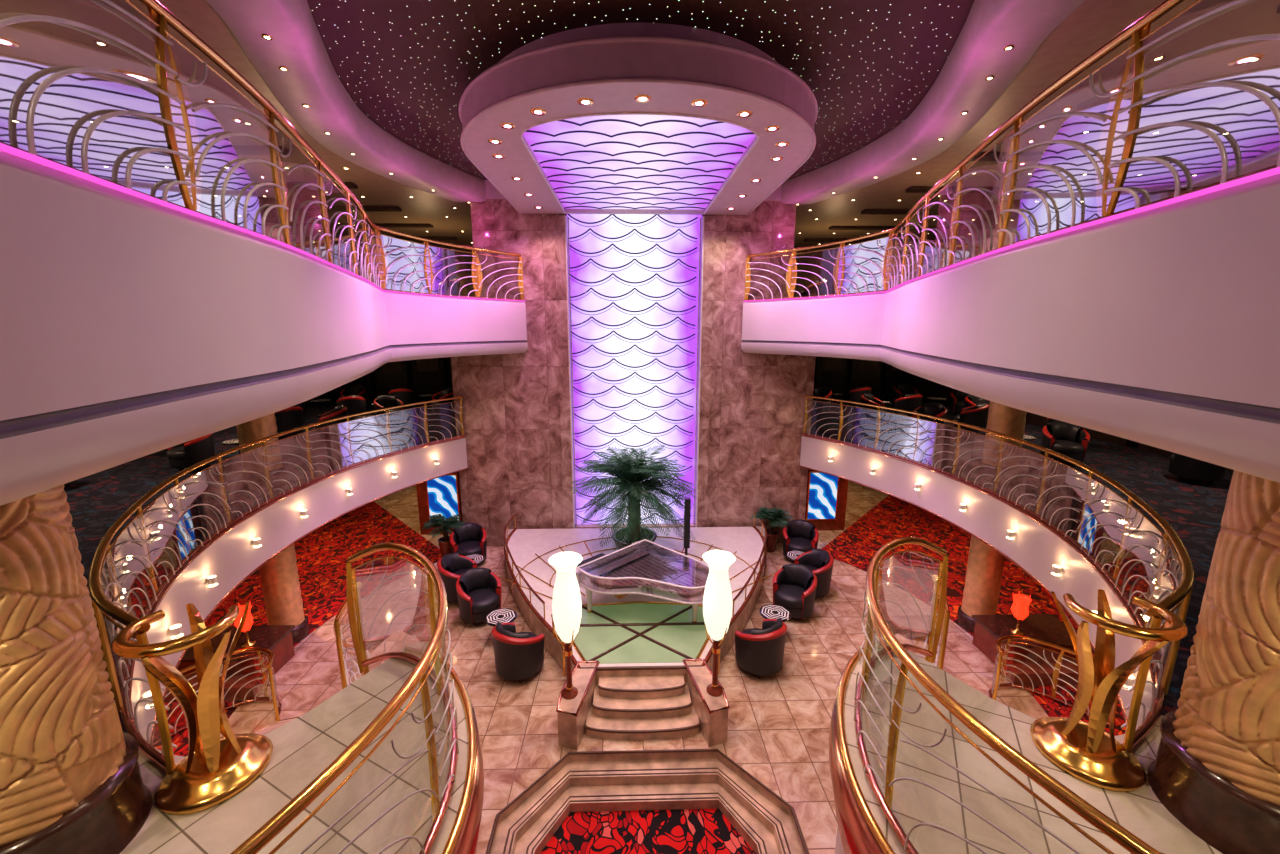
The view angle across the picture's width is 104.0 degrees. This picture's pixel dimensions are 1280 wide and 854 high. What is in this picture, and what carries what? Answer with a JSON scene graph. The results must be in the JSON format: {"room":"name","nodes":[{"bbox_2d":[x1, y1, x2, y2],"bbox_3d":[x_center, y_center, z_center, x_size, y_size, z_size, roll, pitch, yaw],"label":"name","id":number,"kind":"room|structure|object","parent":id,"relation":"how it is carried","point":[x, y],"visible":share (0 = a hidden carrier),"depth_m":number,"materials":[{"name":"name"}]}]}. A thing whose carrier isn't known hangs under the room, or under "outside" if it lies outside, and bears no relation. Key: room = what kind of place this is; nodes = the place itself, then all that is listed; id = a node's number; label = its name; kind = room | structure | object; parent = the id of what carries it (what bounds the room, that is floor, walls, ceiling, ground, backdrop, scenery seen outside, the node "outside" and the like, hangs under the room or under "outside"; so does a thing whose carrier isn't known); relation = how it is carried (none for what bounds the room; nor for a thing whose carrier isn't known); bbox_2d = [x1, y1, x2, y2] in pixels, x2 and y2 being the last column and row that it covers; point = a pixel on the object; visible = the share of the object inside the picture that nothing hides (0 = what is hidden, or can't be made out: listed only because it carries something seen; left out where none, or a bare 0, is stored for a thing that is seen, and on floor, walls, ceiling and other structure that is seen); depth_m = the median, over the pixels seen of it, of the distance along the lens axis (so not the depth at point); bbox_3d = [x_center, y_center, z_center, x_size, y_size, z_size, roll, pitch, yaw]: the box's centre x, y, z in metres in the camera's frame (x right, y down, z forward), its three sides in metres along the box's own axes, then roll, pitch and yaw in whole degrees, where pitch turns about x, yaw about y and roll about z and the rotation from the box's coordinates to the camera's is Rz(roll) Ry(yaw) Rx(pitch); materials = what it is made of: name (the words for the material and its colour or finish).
{"room":"ship interior","nodes":[
{"label":"ship interior","id":0,"kind":"room"},
{"bbox_2d":[207,575,217,586],"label":"sconces","id":1,"kind":"object","parent":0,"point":[212,579],"depth_m":6.92,"materials":[{"name":"white metal"}]},
{"bbox_2d":[305,390,333,403],"bbox_3d":[-13.084,0.068,7.827,0.200,10.800,28.000,0,11,-1],"label":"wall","id":2,"kind":"structure","parent":0,"point":[330,394],"depth_m":21.12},
{"bbox_2d":[333,248,922,396],"bbox_3d":[-0.355,-2.761,21.983,26.400,10.800,0.200,0,11,-1],"label":"wall","id":3,"kind":"structure","parent":0,"point":[824,254],"depth_m":21.28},
{"bbox_2d":[343,167,921,244],"bbox_3d":[-0.102,-5.561,11.535,24.650,0.014,16.222,0,11,-1],"label":"recessed light","id":4,"kind":"object","parent":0,"point":[346,168],"depth_m":13.63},
{"bbox_2d":[451,199,815,546],"bbox_3d":[-0.147,-1.467,14.102,10.000,9.950,0.970,0,11,-1],"label":"wall","id":5,"kind":"structure","parent":0,"point":[517,408],"depth_m":13.85,"materials":[{"name":"pink stone"}]},
{"bbox_2d":[0,143,527,505],"bbox_3d":[-3.658,-1.117,5.604,2.462,1.395,15.756,-1,11,-4],"label":"balcony","id":6,"kind":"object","parent":5,"relation":"attached to","point":[132,328],"depth_m":2.69,"materials":[{"name":"paint"}]},
{"bbox_2d":[128,436,467,764],"bbox_3d":[-5.178,1.800,8.551,2.428,0.953,10.890,-2,11,-9],"label":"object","id":7,"kind":"structure","parent":5,"relation":"attached to","point":[231,555],"depth_m":8.59,"materials":[{"name":"white paint"}]},
{"bbox_2d":[142,691,153,708],"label":"sconces","id":8,"kind":"object","parent":7,"relation":"attached to","point":[147,695],"depth_m":4.70,"materials":[{"name":"glass"}]},
{"bbox_2d":[169,624,183,638],"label":"sconces","id":9,"kind":"object","parent":7,"relation":"attached to","point":[175,630],"depth_m":5.77,"materials":[{"name":"glass"}]},
{"bbox_2d":[205,0,485,201],"bbox_3d":[-4.170,-4.425,4.923,2.123,0.510,15.810,-1,11,-6],"label":"trim","id":10,"kind":"structure","parent":5,"relation":"attached to","point":[297,45],"depth_m":7.07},
{"bbox_2d":[567,214,701,524],"bbox_3d":[-0.143,-1.362,13.924,3.522,8.614,0.120,0,11,-1],"label":"wall panel","id":11,"kind":"object","parent":5,"relation":"attached to","point":[634,279],"visible":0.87,"depth_m":13.72,"materials":[{"name":"purple glass"}]},
{"bbox_2d":[781,0,1084,203],"bbox_3d":[4.309,-4.469,5.139,2.123,0.510,15.810,1,11,3],"label":"trim","id":12,"kind":"structure","parent":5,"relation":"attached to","point":[978,53],"depth_m":6.99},
{"bbox_2d":[800,434,1155,727],"bbox_3d":[5.194,1.747,8.815,2.428,0.953,10.890,1,11,6],"label":"trim","id":13,"kind":"structure","parent":5,"relation":"attached to","point":[1035,546],"depth_m":8.89,"materials":[{"name":"white paint"}]},
{"bbox_2d":[741,167,1279,482],"bbox_3d":[3.797,-1.155,5.794,2.462,1.395,15.756,0,11,1],"label":"balcony","id":14,"kind":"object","parent":5,"relation":"attached to","point":[1157,325],"depth_m":3.11,"materials":[{"name":"paint"}]},
{"bbox_2d":[220,481,1048,853],"bbox_3d":[0.012,4.904,9.141,26.000,0.600,28.000,0,11,-1],"label":"floor","id":15,"kind":"structure","parent":0,"point":[779,723],"depth_m":8.67,"materials":[{"name":"tile"}]},
{"bbox_2d":[255,715,300,734],"bbox_3d":[-4.074,3.528,6.104,1.450,3.289,4.917,-8,14,-34],"label":"curved staircase","id":16,"kind":"structure","parent":15,"relation":"on","point":[273,726],"depth_m":7.32,"materials":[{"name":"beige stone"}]},
{"bbox_2d":[333,587,368,688],"bbox_3d":[-3.780,3.103,6.566,0.314,3.982,3.890,-7,13,-32],"label":"stair railing","id":17,"kind":"object","parent":16,"relation":"attached to","point":[348,664],"visible":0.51,"depth_m":5.88,"materials":[{"name":"glass"}]},
{"bbox_2d":[153,501,440,756],"bbox_3d":[-8.116,4.273,10.738,9.637,0.012,23.800,0,11,-1],"label":"floor","id":18,"kind":"structure","parent":15,"relation":"on","point":[322,555],"depth_m":13.56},
{"bbox_2d":[153,647,281,745],"bbox_3d":[-6.769,4.297,8.071,1.708,1.050,0.718,-4,12,-17],"label":"stair railing","id":19,"kind":"object","parent":18,"relation":"on","point":[266,681],"visible":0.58,"depth_m":8.36,"materials":[{"name":"gold metal"}]},
{"bbox_2d":[164,625,294,701],"bbox_3d":[-7.494,4.278,9.136,1.700,0.605,1.275,0,11,-1],"label":"plinth","id":20,"kind":"object","parent":18,"relation":"on","point":[278,639],"visible":0.29,"depth_m":8.93,"materials":[{"name":"brown wood"}]},
{"bbox_2d":[234,601,256,648],"bbox_3d":[-7.138,3.590,9.046,0.294,0.781,0.292,0,11,-1],"label":"glass lamp","id":21,"kind":"object","parent":20,"relation":"on","point":[248,643],"visible":0.79,"depth_m":9.02,"materials":[{"name":"orange glass"}]},
{"bbox_2d":[259,544,309,643],"bbox_3d":[-7.275,3.191,10.136,0.720,2.370,0.720,0,11,-1],"label":"carved column","id":22,"kind":"structure","parent":18,"relation":"on","point":[279,576],"depth_m":9.96,"materials":[{"name":"stone"}]},
{"bbox_2d":[423,514,466,556],"bbox_3d":[-5.363,3.015,13.847,1.197,1.261,1.174,0,11,-1],"label":"potted fern","id":23,"kind":"object","parent":18,"relation":"on","point":[443,522],"visible":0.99,"depth_m":13.67,"materials":[{"name":"green plant"}]},
{"bbox_2d":[120,658,483,853],"bbox_3d":[-2.653,4.187,2.632,3.248,3.356,4.898,0,11,-1],"label":"staircase","id":24,"kind":"structure","parent":15,"relation":"on","point":[306,745],"depth_m":3.30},
{"bbox_2d":[0,484,151,853],"bbox_3d":[-3.463,1.293,2.666,0.920,2.420,0.920,0,11,-1],"label":"carved column","id":25,"kind":"structure","parent":24,"relation":"on","point":[71,782],"depth_m":2.63,"materials":[{"name":"gold metal"}]},
{"bbox_2d":[111,601,272,815],"bbox_3d":[-2.891,1.793,3.280,0.673,1.158,0.641,0,11,-1],"label":"decorative sculpture","id":26,"kind":"object","parent":24,"relation":"on","point":[215,769],"visible":1,"depth_m":3.24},
{"bbox_2d":[230,542,458,853],"bbox_3d":[-2.020,2.127,2.264,1.690,1.382,4.949,0,11,-1],"label":"stair railing","id":27,"kind":"object","parent":24,"relation":"on","point":[401,607],"depth_m":3.87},
{"bbox_2d":[416,472,462,534],"bbox_3d":[-5.998,2.199,15.276,1.575,2.300,0.220,0,11,-1],"label":"art","id":28,"kind":"object","parent":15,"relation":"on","point":[441,495],"visible":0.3,"depth_m":15.24,"materials":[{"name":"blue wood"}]},
{"bbox_2d":[437,552,476,602],"bbox_3d":[-4.254,3.537,11.764,0.906,1.060,0.935,0,11,1],"label":"tub chair","id":29,"kind":"object","parent":15,"relation":"on","point":[451,566],"visible":0.62,"depth_m":11.58,"materials":[{"name":"black leather"}]},
{"bbox_2d":[450,523,486,565],"bbox_3d":[-4.606,3.198,13.463,0.935,1.060,0.906,-4,12,-19],"label":"tub chair","id":30,"kind":"object","parent":15,"relation":"on","point":[469,538],"visible":0.79,"depth_m":13.46,"materials":[{"name":"black leather"}]},
{"bbox_2d":[466,554,484,564],"bbox_3d":[-4.236,3.611,12.667,0.640,0.553,0.640,0,11,-1],"label":"side table","id":31,"kind":"object","parent":15,"relation":"on","point":[478,558],"visible":0.4,"depth_m":12.69,"materials":[{"name":"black paint"}]},
{"bbox_2d":[456,568,500,625],"bbox_3d":[-3.515,3.701,10.943,0.906,1.060,0.935,11,16,43],"label":"tub chair","id":32,"kind":"object","parent":15,"relation":"on","point":[478,589],"visible":0.99,"depth_m":10.83,"materials":[{"name":"black leather"}]},
{"bbox_2d":[484,608,516,643],"bbox_3d":[-2.820,4.108,10.182,0.640,0.553,0.640,0,11,-1],"label":"side table","id":33,"kind":"object","parent":15,"relation":"on","point":[502,615],"visible":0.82,"depth_m":10.12,"materials":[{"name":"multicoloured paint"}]},
{"bbox_2d":[492,622,544,682],"bbox_3d":[-2.241,4.045,9.224,0.935,1.060,0.906,6,13,28],"label":"tub chair","id":34,"kind":"object","parent":15,"relation":"on","point":[519,656],"visible":1,"depth_m":8.86,"materials":[{"name":"black leather"}]},
{"bbox_2d":[498,526,775,683],"bbox_3d":[-0.055,3.790,11.541,7.080,0.645,6.104,0,11,-1],"label":"dais","id":35,"kind":"object","parent":15,"relation":"on","point":[632,634],"visible":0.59,"depth_m":10.43,"materials":[{"name":"beige glass"}]},
{"bbox_2d":[504,515,544,620],"bbox_3d":[-2.926,3.199,11.998,0.470,0.465,4.972,-4,12,-20],"label":"railing","id":36,"kind":"object","parent":35,"relation":"on","point":[511,525],"visible":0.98,"depth_m":11.93,"materials":[{"name":"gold metal"}]},
{"bbox_2d":[552,614,565,676],"bbox_3d":[-1.382,3.704,8.584,0.067,0.872,1.484,-4,12,-18],"label":"brass handrail","id":37,"kind":"object","parent":35,"relation":"attached to","point":[553,632],"visible":0.41,"depth_m":8.36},
{"bbox_2d":[577,553,608,588],"bbox_3d":[-1.054,3.279,11.389,0.800,0.490,0.360,-11,16,-43],"label":"piano bench","id":38,"kind":"object","parent":35,"relation":"on","point":[601,554],"visible":0.09,"depth_m":11.41,"materials":[{"name":"black leather"}]},
{"bbox_2d":[569,445,697,553],"bbox_3d":[-0.213,1.898,12.657,3.297,2.717,3.158,-5,12,-24],"label":"potted palm","id":39,"kind":"object","parent":35,"relation":"on","point":[631,468],"visible":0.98,"depth_m":12.13,"materials":[{"name":"green plant"}]},
{"bbox_2d":[575,539,708,621],"bbox_3d":[0.148,3.296,10.089,2.034,0.967,2.584,-11,16,-43],"label":"grand piano","id":40,"kind":"object","parent":35,"relation":"on","point":[644,568],"visible":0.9,"depth_m":10.10,"materials":[{"name":"clear plastic"}]},
{"bbox_2d":[683,497,690,557],"bbox_3d":[1.086,2.540,11.656,0.320,1.850,0.320,0,11,-1],"label":"speaker","id":41,"kind":"object","parent":35,"relation":"on","point":[687,501],"visible":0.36,"depth_m":11.52},
{"bbox_2d":[732,512,766,617],"bbox_3d":[2.783,3.170,12.143,0.470,0.465,4.972,3,12,17],"label":"railing","id":42,"kind":"object","parent":35,"relation":"on","point":[759,524],"visible":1,"depth_m":12.14,"materials":[{"name":"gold metal"}]},
{"bbox_2d":[556,659,729,749],"bbox_3d":[0.035,4.471,8.140,2.644,0.642,1.244,0,11,-1],"label":"steps","id":43,"kind":"structure","parent":15,"relation":"on","point":[660,706],"depth_m":7.99,"materials":[{"name":"beige stone"}]},
{"bbox_2d":[549,552,581,699],"bbox_3d":[-1.110,3.091,7.678,0.500,2.290,0.500,0,11,-1],"label":"floor lamp","id":44,"kind":"object","parent":43,"relation":"on","point":[566,602],"visible":1,"depth_m":7.47,"materials":[{"name":"white glass"}]},
{"bbox_2d":[702,550,735,696],"bbox_3d":[1.189,3.079,7.737,0.500,2.290,0.500,0,11,-1],"label":"floor lamp","id":45,"kind":"object","parent":43,"relation":"on","point":[717,599],"visible":1,"depth_m":7.53,"materials":[{"name":"white glass"}]},
{"bbox_2d":[735,618,786,678],"bbox_3d":[2.249,4.022,9.338,0.935,1.060,0.906,-7,13,-31],"label":"tub chair","id":46,"kind":"object","parent":15,"relation":"on","point":[760,652],"visible":1,"depth_m":8.98,"materials":[{"name":"black leather"}]},
{"bbox_2d":[751,506,792,551],"bbox_3d":[3.769,2.920,14.285,1.165,1.275,1.076,0,11,-1],"label":"potted fern","id":47,"kind":"object","parent":15,"relation":"on","point":[773,515],"visible":0.98,"depth_m":14.17,"materials":[{"name":"green plant"}]},
{"bbox_2d":[759,604,790,621],"bbox_3d":[2.779,4.080,10.325,0.640,0.553,0.640,0,11,-1],"label":"side table","id":48,"kind":"object","parent":15,"relation":"on","point":[770,611],"visible":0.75,"depth_m":10.27,"materials":[{"name":"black paint"}]},
{"bbox_2d":[773,564,816,620],"bbox_3d":[3.430,3.666,11.120,0.935,1.060,0.906,10,15,42],"label":"tub chair","id":49,"kind":"object","parent":15,"relation":"on","point":[794,585],"visible":0.93,"depth_m":11.02,"materials":[{"name":"black leather"}]},
{"bbox_2d":[785,550,804,560],"bbox_3d":[4.061,3.569,12.879,0.640,0.553,0.640,0,11,-1],"label":"side table","id":50,"kind":"object","parent":15,"relation":"on","point":[792,555],"visible":0.4,"depth_m":12.89,"materials":[{"name":"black paint"}]},
{"bbox_2d":[783,519,818,561],"bbox_3d":[4.386,3.152,13.693,0.935,1.060,0.906,3,12,16],"label":"tub chair","id":51,"kind":"object","parent":15,"relation":"on","point":[799,535],"visible":0.77,"depth_m":13.68,"materials":[{"name":"black leather"}]},
{"bbox_2d":[794,548,833,597],"bbox_3d":[4.125,3.495,11.977,0.906,1.060,0.935,-1,11,-4],"label":"tub chair","id":52,"kind":"object","parent":15,"relation":"on","point":[819,561],"visible":0.68,"depth_m":11.75,"materials":[{"name":"black leather"}]},
{"bbox_2d":[805,469,848,530],"bbox_3d":[5.673,2.140,15.574,1.575,2.300,0.220,0,11,-1],"label":"art","id":53,"kind":"object","parent":15,"relation":"on","point":[826,495],"visible":0.5,"depth_m":15.57,"materials":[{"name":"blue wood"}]},
{"bbox_2d":[822,495,1125,735],"bbox_3d":[8.041,4.191,11.150,9.637,0.012,23.800,0,11,-1],"label":"floor","id":54,"kind":"structure","parent":15,"relation":"on","point":[892,518],"depth_m":14.16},
{"bbox_2d":[957,535,1004,632],"bbox_3d":[7.221,3.117,10.505,0.720,2.370,0.720,0,11,-1],"label":"carved column","id":55,"kind":"structure","parent":54,"relation":"on","point":[983,579],"depth_m":10.33,"materials":[{"name":"brown wood"}]},
{"bbox_2d":[972,614,1077,685],"bbox_3d":[7.501,4.202,9.518,1.700,0.605,1.275,0,11,-1],"label":"plinth","id":56,"kind":"object","parent":54,"relation":"on","point":[988,629],"visible":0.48,"depth_m":9.30,"materials":[{"name":"brown wood"}]},
{"bbox_2d":[1009,591,1031,635],"bbox_3d":[7.157,3.517,9.410,0.294,0.781,0.292,0,11,-1],"label":"glass lamp","id":57,"kind":"object","parent":56,"relation":"on","point":[1020,611],"visible":1,"depth_m":9.38,"materials":[{"name":"orange glass"}]},
{"bbox_2d":[988,635,1117,725],"bbox_3d":[6.832,4.227,8.418,1.708,1.050,0.718,3,12,15],"label":"stair railing","id":58,"kind":"object","parent":54,"relation":"on","point":[1002,672],"visible":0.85,"depth_m":8.62,"materials":[{"name":"gold metal"}]},
{"bbox_2d":[829,647,1221,853],"bbox_3d":[2.997,4.159,2.776,3.248,3.356,4.898,0,11,-1],"label":"staircase","id":59,"kind":"structure","parent":15,"relation":"on","point":[863,827],"depth_m":3.30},
{"bbox_2d":[854,536,1161,853],"bbox_3d":[2.363,2.104,2.376,1.690,1.382,4.949,0,11,-1],"label":"stair railing","id":60,"kind":"object","parent":59,"relation":"on","point":[902,589],"depth_m":3.22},
{"bbox_2d":[1030,589,1187,792],"bbox_3d":[3.183,1.762,3.435,0.662,1.158,0.641,0,11,-1],"label":"decorative sculpture","id":61,"kind":"object","parent":59,"relation":"on","point":[1093,756],"visible":1,"depth_m":3.40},
{"bbox_2d":[1147,470,1279,853],"bbox_3d":[3.775,1.256,2.850,0.920,2.420,0.920,0,11,-1],"label":"carved column","id":62,"kind":"structure","parent":59,"relation":"on","point":[1215,768],"depth_m":2.85,"materials":[{"name":"gold metal"}]},
{"bbox_3d":[4.149,3.496,6.266,3.513,3.289,4.448,0,11,-1],"label":"curved staircase","id":63,"kind":"structure","parent":15,"relation":"on","visible":0},
{"bbox_2d":[914,580,949,669],"bbox_3d":[3.911,3.063,6.763,0.315,3.982,3.890,7,13,30],"label":"stair railing","id":64,"kind":"object","parent":63,"relation":"attached to","point":[939,659],"visible":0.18,"depth_m":6.05,"materials":[{"name":"gold metal"}]},
{"bbox_2d":[540,808,755,853],"bbox_3d":[0.169,6.305,3.279,2.874,0.150,7.870,0,11,-1],"label":"floor","id":65,"kind":"structure","parent":0,"point":[679,831],"depth_m":6.78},
{"bbox_2d":[485,749,808,853],"bbox_3d":[0.168,5.994,3.229,3.950,0.479,8.974,0,11,-1],"label":"steps","id":66,"kind":"structure","parent":65,"relation":"on","point":[632,785],"depth_m":7.11,"materials":[{"name":"beige stone"}]},
{"bbox_2d":[64,395,1232,731],"bbox_3d":[0.012,1.815,8.524,26.000,0.900,28.000,0,11,-1],"label":"deck","id":67,"kind":"object","parent":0,"point":[1194,510],"visible":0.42,"depth_m":9.84,"materials":[{"name":"carpet"}]},
{"bbox_2d":[166,433,215,472],"bbox_3d":[-9.556,0.463,10.645,0.818,0.927,0.793,5,12,22],"label":"tub chair","id":68,"kind":"object","parent":67,"relation":"on","point":[187,454],"visible":0.62,"depth_m":10.40,"materials":[{"name":"black leather"}]},
{"bbox_2d":[236,413,278,452],"bbox_3d":[-7.275,-0.021,9.494,0.720,2.320,0.720,0,11,-1],"label":"carved column","id":69,"kind":"structure","parent":67,"relation":"on","point":[264,426],"depth_m":9.28,"materials":[{"name":"brown wood"}]},
{"bbox_2d":[87,396,464,773],"bbox_3d":[-5.188,0.819,8.328,2.477,1.170,10.963,-2,11,-9],"label":"balcony railing","id":70,"kind":"object","parent":67,"relation":"on","point":[127,576],"visible":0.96,"depth_m":6.53,"materials":[{"name":"gold metal"}]},
{"bbox_2d":[275,405,304,437],"bbox_3d":[-9.742,-0.166,13.791,0.793,0.927,0.818,8,14,33],"label":"tub chair","id":71,"kind":"object","parent":67,"relation":"on","point":[292,417],"visible":0.61,"depth_m":13.53,"materials":[{"name":"black leather"}]},
{"bbox_2d":[310,399,331,416],"bbox_3d":[-10.872,-0.635,17.080,0.640,0.553,0.640,0,11,-1],"label":"side table","id":72,"kind":"object","parent":67,"relation":"on","point":[320,401],"visible":0.94,"depth_m":17.02,"materials":[{"name":"black paint"}]},
{"bbox_2d":[315,405,347,428],"bbox_3d":[-8.335,-0.113,13.524,0.793,0.927,0.818,-6,13,-27],"label":"tub chair","id":73,"kind":"object","parent":67,"relation":"on","point":[339,411],"visible":0.5,"depth_m":13.27,"materials":[{"name":"black leather"}]},
{"bbox_2d":[336,395,365,420],"bbox_3d":[-9.197,-0.600,15.965,0.818,0.927,0.793,-6,13,-27],"label":"tub chair","id":74,"kind":"object","parent":67,"relation":"on","point":[355,404],"visible":0.69,"depth_m":15.65,"materials":[{"name":"black leather"}]},
{"bbox_2d":[340,384,365,398],"bbox_3d":[-10.454,-1.061,18.273,0.818,0.927,0.793,-1,11,-4],"label":"tub chair","id":75,"kind":"object","parent":67,"relation":"on","point":[356,389],"visible":0.53,"depth_m":18.35,"materials":[{"name":"black leather"}]},
{"bbox_2d":[374,395,403,425],"bbox_3d":[-7.774,-0.507,15.499,0.793,0.927,0.818,8,14,34],"label":"tub chair","id":76,"kind":"object","parent":67,"relation":"on","point":[383,401],"visible":0.74,"depth_m":15.41,"materials":[{"name":"black leather"}]},
{"bbox_2d":[388,387,413,411],"bbox_3d":[-8.548,-0.996,17.944,0.818,0.927,0.793,-5,12,-22],"label":"tub chair","id":77,"kind":"object","parent":67,"relation":"on","point":[406,395],"visible":0.74,"depth_m":17.64,"materials":[{"name":"black leather"}]},
{"bbox_2d":[431,388,454,415],"bbox_3d":[-6.836,-0.884,17.387,0.793,0.927,0.818,-10,15,-42],"label":"tub chair","id":78,"kind":"object","parent":67,"relation":"on","point":[447,392],"visible":0.69,"depth_m":17.14,"materials":[{"name":"black leather"}]},
{"bbox_2d":[812,386,831,413],"bbox_3d":[6.359,-0.952,17.723,0.793,0.927,0.818,-10,15,-42],"label":"tub chair","id":79,"kind":"object","parent":67,"relation":"on","point":[824,391],"visible":0.67,"depth_m":17.50,"materials":[{"name":"black leather"}]},
{"bbox_2d":[847,386,871,410],"bbox_3d":[8.046,-1.080,18.367,0.818,0.927,0.793,-5,12,-22],"label":"tub chair","id":80,"kind":"object","parent":67,"relation":"on","point":[855,395],"visible":0.73,"depth_m":18.05,"materials":[{"name":"black leather"}]},
{"bbox_2d":[860,394,886,423],"bbox_3d":[7.421,-0.585,15.887,0.793,0.927,0.818,8,14,34],"label":"tub chair","id":81,"kind":"object","parent":67,"relation":"on","point":[866,398],"visible":0.72,"depth_m":15.66,"materials":[{"name":"black leather"}]},
{"bbox_2d":[884,413,908,434],"bbox_3d":[7.307,-0.081,14.306,0.640,0.553,0.640,0,11,-1],"label":"side table","id":82,"kind":"object","parent":67,"relation":"on","point":[893,432],"visible":0.78,"depth_m":14.27,"materials":[{"name":"black paint"}]},
{"bbox_2d":[893,383,916,404],"bbox_3d":[9.939,-1.165,18.793,0.818,0.927,0.793,-1,11,-4],"label":"tub chair","id":83,"kind":"object","parent":67,"relation":"on","point":[900,390],"visible":0.6,"depth_m":18.84,"materials":[{"name":"black leather"}]},
{"bbox_2d":[894,393,922,419],"bbox_3d":[8.797,-0.692,16.424,0.818,0.927,0.793,-6,13,-27],"label":"tub chair","id":84,"kind":"object","parent":67,"relation":"on","point":[910,402],"visible":0.76,"depth_m":16.08,"materials":[{"name":"black leather"}]},
{"bbox_2d":[912,403,946,423],"bbox_3d":[8.059,-0.196,13.943,0.793,0.927,0.818,-6,13,-27],"label":"tub chair","id":85,"kind":"object","parent":67,"relation":"on","point":[934,409],"visible":0.41,"depth_m":13.97,"materials":[{"name":"black leather"}]},
{"bbox_2d":[950,389,969,415],"bbox_3d":[11.176,-0.858,17.256,0.818,0.927,0.793,5,13,25],"label":"tub chair","id":86,"kind":"object","parent":67,"relation":"on","point":[957,402],"visible":0.49,"depth_m":17.25,"materials":[{"name":"black leather"}]},
{"bbox_2d":[954,403,988,432],"bbox_3d":[9.451,-0.264,14.280,0.793,0.927,0.818,8,14,33],"label":"tub chair","id":87,"kind":"object","parent":67,"relation":"on","point":[976,415],"visible":0.81,"depth_m":13.96,"materials":[{"name":"black leather"}]},
{"bbox_2d":[964,394,989,424],"bbox_3d":[10.623,-0.542,15.671,0.818,0.927,0.793,-3,12,-14],"label":"tub chair","id":88,"kind":"object","parent":67,"relation":"on","point":[970,400],"visible":0.22,"depth_m":15.76,"materials":[{"name":"black leather"}]},
{"bbox_2d":[803,395,1195,751],"bbox_3d":[5.205,0.766,8.594,2.477,1.170,10.963,1,11,6],"label":"balcony railing","id":89,"kind":"object","parent":67,"relation":"on","point":[1140,560],"visible":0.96,"depth_m":6.68,"materials":[{"name":"gold metal"}]},
{"bbox_2d":[986,401,1026,446],"bbox_3d":[7.221,-0.095,9.864,0.720,2.320,0.720,0,11,-1],"label":"carved column","id":90,"kind":"structure","parent":67,"relation":"on","point":[1003,419],"depth_m":9.64,"materials":[{"name":"brown wood"}]},
{"bbox_2d":[1040,421,1089,465],"bbox_3d":[9.438,0.366,11.129,0.818,0.927,0.793,5,12,22],"label":"tub chair","id":91,"kind":"object","parent":67,"relation":"on","point":[1067,439],"visible":0.86,"depth_m":11.05,"materials":[{"name":"black leather"}]},
{"bbox_2d":[1026,412,1233,471],"bbox_3d":[12.579,-0.602,12.455,0.550,2.300,14.100,0,11,-1],"label":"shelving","id":92,"kind":"object","parent":67,"relation":"on","point":[1031,418],"visible":0.02,"depth_m":13.20,"materials":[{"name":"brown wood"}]},
{"bbox_2d":[1168,453,1226,485],"bbox_3d":[10.973,0.630,9.809,0.818,0.927,0.793,-6,13,-26],"label":"tub chair","id":93,"kind":"object","parent":67,"relation":"on","point":[1181,466],"visible":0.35,"depth_m":9.62,"materials":[{"name":"black leather"}]},
{"bbox_2d":[129,0,1196,249],"bbox_3d":[0.012,-5.000,7.162,26.000,0.600,28.000,0,11,-1],"label":"ceiling","id":94,"kind":"structure","parent":0,"point":[1094,23],"depth_m":9.08,"materials":[{"name":"beige paint"}]},
{"bbox_2d":[307,0,973,179],"bbox_3d":[0.068,-4.775,5.015,9.600,0.100,15.700,0,11,-1],"label":"ceiling","id":95,"kind":"structure","parent":94,"relation":"attached to","point":[408,65],"depth_m":6.61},
{"bbox_2d":[458,22,817,214],"bbox_3d":[-0.043,-5.162,9.301,5.883,0.822,7.140,0,11,-1],"label":"ceiling canopy","id":96,"kind":"object","parent":95,"relation":"attached to","point":[614,118],"depth_m":7.25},
{"bbox_2d":[334,152,984,241],"bbox_3d":[-0.073,-5.304,10.415,25.600,0.070,16.380,0,11,-1],"label":"ceiling beams","id":97,"kind":"structure","parent":94,"relation":"attached to","point":[914,189],"depth_m":15.72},
{"bbox_2d":[921,378,954,401],"bbox_3d":[13.107,-0.066,8.495,0.200,10.800,28.000,0,11,-1],"label":"wall","id":98,"kind":"structure","parent":0,"point":[929,388],"depth_m":21.43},
{"bbox_2d":[1123,674,1134,689],"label":"sconces","id":99,"kind":"object","parent":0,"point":[1129,682],"depth_m":4.93,"materials":[{"name":"glass"}]},
{"bbox_3d":[0.012,-1.573,7.847,26.000,1.290,28.000,0,11,-1],"label":"deck","id":100,"kind":"object","parent":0,"visible":0},
{"bbox_2d":[0,0,523,299],"bbox_3d":[-3.627,-2.479,6.046,2.236,1.233,14.711,-1,11,-4],"label":"balcony railing","id":101,"kind":"object","parent":100,"relation":"on","point":[103,89],"visible":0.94,"depth_m":3.02,"materials":[{"name":"gold metal"}]},
{"bbox_2d":[449,278,460,295],"bbox_3d":[-6.228,-4.390,16.301,0.793,0.927,0.818,2,11,8],"label":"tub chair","id":102,"kind":"object","parent":100,"relation":"on","point":[456,287],"visible":0.41,"depth_m":16.04,"materials":[{"name":"black leather"}]},
{"bbox_2d":[801,279,826,296],"bbox_3d":[5.768,-4.451,16.607,0.793,0.927,0.818,2,11,8],"label":"tub chair","id":103,"kind":"object","parent":100,"relation":"on","point":[820,284],"visible":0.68,"depth_m":16.25,"materials":[{"name":"black leather"}]},
{"bbox_2d":[745,0,1279,300],"bbox_3d":[3.728,-2.517,6.233,2.236,1.233,14.711,0,11,1],"label":"balcony railing","id":104,"kind":"object","parent":100,"relation":"on","point":[1191,104],"visible":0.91,"depth_m":3.27,"materials":[{"name":"gold metal"}]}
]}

